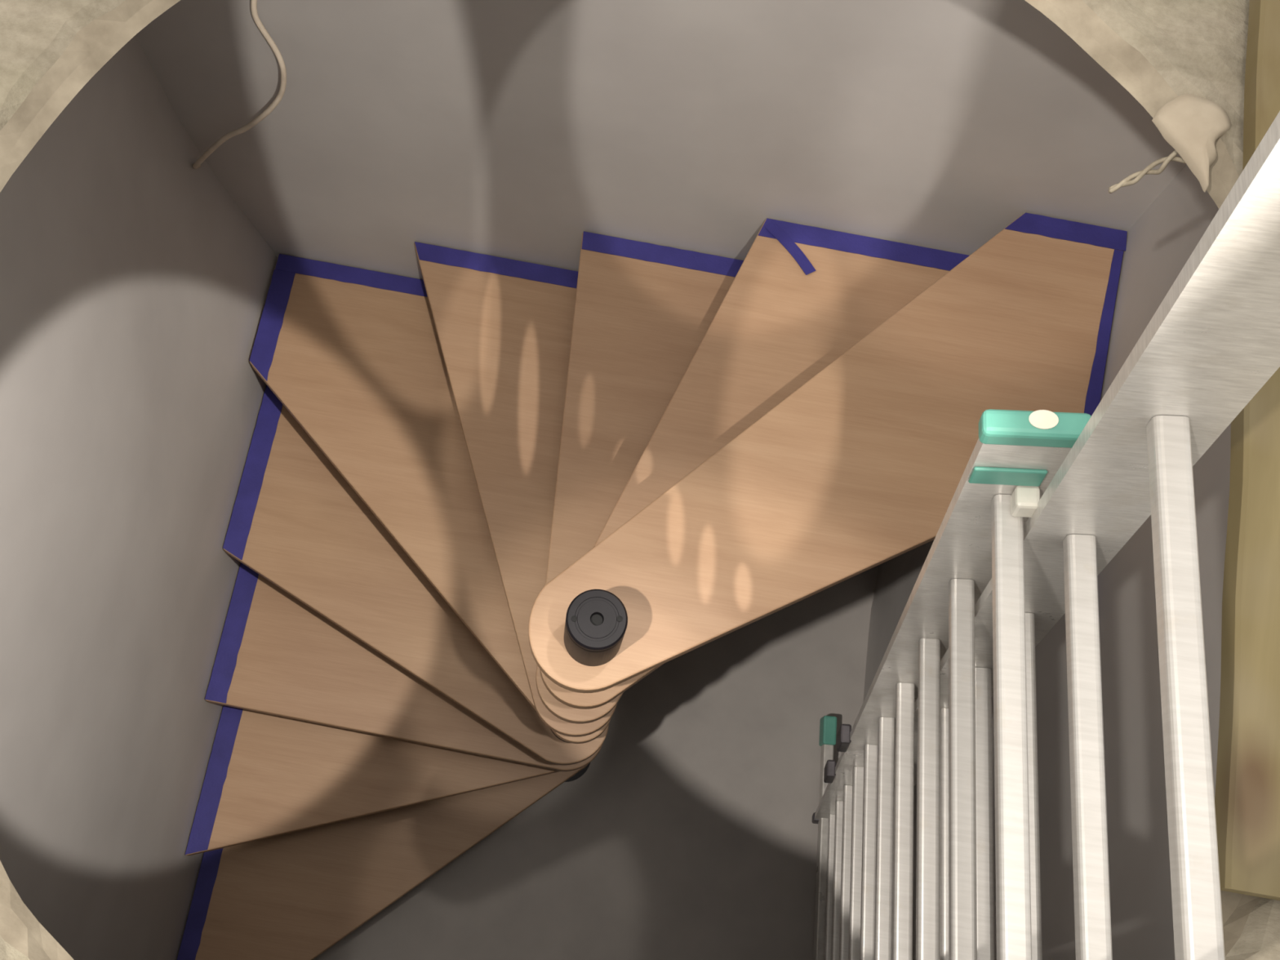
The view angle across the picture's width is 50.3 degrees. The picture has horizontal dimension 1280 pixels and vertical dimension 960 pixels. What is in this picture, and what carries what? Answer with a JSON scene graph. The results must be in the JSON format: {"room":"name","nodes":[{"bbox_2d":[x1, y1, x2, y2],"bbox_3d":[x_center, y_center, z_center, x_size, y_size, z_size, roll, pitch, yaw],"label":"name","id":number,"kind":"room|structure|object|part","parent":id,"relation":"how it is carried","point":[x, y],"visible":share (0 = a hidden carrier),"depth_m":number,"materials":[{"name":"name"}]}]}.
{"room":"spiral stairwell","nodes":[
{"label":"spiral stairwell","id":0,"kind":"room"},
{"bbox_2d":[0,35,277,959],"bbox_3d":[-1.101,0.666,2.393,0.112,2.660,2.824,10,72,-1],"label":"wall","id":1,"kind":"structure","parent":0,"point":[135,286],"depth_m":2.50,"materials":[{"name":"grey paint"}]},
{"bbox_2d":[313,564,879,959],"bbox_3d":[-0.341,1.229,3.707,2.100,0.060,2.924,10,72,-1],"label":"floor","id":2,"kind":"structure","parent":0,"point":[690,833],"depth_m":3.79,"materials":[{"name":"grey concrete"}]},
{"bbox_2d":[177,212,1127,959],"bbox_3d":[-0.156,0.505,2.940,1.709,1.859,1.873,10,72,-1],"label":"spiral staircase","id":3,"kind":"structure","parent":2,"relation":"on","point":[482,500],"depth_m":2.90,"materials":[{"name":"brown wood"}]},
{"bbox_2d":[591,614,602,625],"bbox_3d":[-0.066,0.213,2.075,0.018,0.002,0.018,2,72,-4],"label":"hole","id":4,"kind":"object","parent":3,"relation":"attached to","point":[596,620],"depth_m":2.07,"materials":[{"name":"black metal"}]},
{"bbox_2d":[811,111,1279,959],"bbox_3d":[0.439,0.624,2.077,0.634,3.507,1.039,10,72,-1],"label":"safety gate","id":5,"kind":"object","parent":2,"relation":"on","point":[1042,501],"visible":1,"depth_m":1.20,"materials":[{"name":"metal"}]},
{"bbox_3d":[0.426,0.450,2.466,0.514,2.849,0.033,19,72,2],"label":"rail","id":6,"kind":"part","parent":5,"relation":"part of","materials":[{"name":"metal"}]},
{"bbox_3d":[0.328,-0.003,1.220,0.068,0.044,0.005,5,72,-3],"label":"label plate","id":7,"kind":"part","parent":5,"relation":"part of","materials":[{"name":"teal plastic"}]},
{"bbox_3d":[0.468,0.357,2.107,0.607,3.367,0.036,19,72,2],"label":"rail","id":8,"kind":"part","parent":5,"relation":"part of","materials":[{"name":"metal"}]},
{"bbox_2d":[0,0,1279,959],"bbox_3d":[-0.007,-0.034,1.281,4.200,0.043,4.200,10,72,-1],"label":"floor","id":9,"kind":"structure","parent":0,"point":[1160,51],"depth_m":1.38,"materials":[{"name":"beige stone"}]},
{"bbox_2d":[1108,150,1185,193],"bbox_3d":[0.567,-0.343,1.494,0.057,0.132,0.022,31,73,5],"label":"wire","id":10,"kind":"object","parent":9,"relation":"attached to","point":[1128,180],"visible":0.78,"depth_m":1.50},
{"bbox_2d":[1151,93,1231,191],"bbox_3d":[0.587,-0.358,1.417,0.074,0.017,0.104,-28,77,-12],"label":"lump","id":11,"kind":"object","parent":9,"relation":"on","point":[1192,124],"visible":1,"depth_m":1.41,"materials":[{"name":"beige"}]},
{"bbox_2d":[1214,0,1279,900],"bbox_3d":[0.737,-0.317,1.389,0.259,0.028,1.465,10,72,-1],"label":"wooden plank","id":12,"kind":"object","parent":9,"relation":"on","point":[1247,796],"visible":0.68,"depth_m":1.22,"materials":[{"name":"brown wood"}]},
{"bbox_2d":[135,0,1186,279],"bbox_3d":[-0.030,-0.506,2.850,1.829,2.660,0.001,10,72,-1],"label":"wall","id":13,"kind":"structure","parent":0,"point":[516,130],"depth_m":2.42,"materials":[{"name":"grey paint"}]},
{"bbox_2d":[192,0,286,168],"bbox_3d":[-0.758,-0.699,2.516,0.262,0.585,0.053,5,72,-3],"label":"hanging cable","id":14,"kind":"object","parent":13,"relation":"attached to","point":[197,164],"visible":1,"depth_m":2.46,"materials":[{"name":"white plastic"}]},
{"bbox_2d":[862,164,1231,959],"bbox_3d":[0.628,0.975,2.434,0.031,2.660,2.824,10,72,-1],"label":"wall","id":15,"kind":"structure","parent":0,"point":[1162,241],"depth_m":2.16,"materials":[{"name":"grey paint"}]}
]}

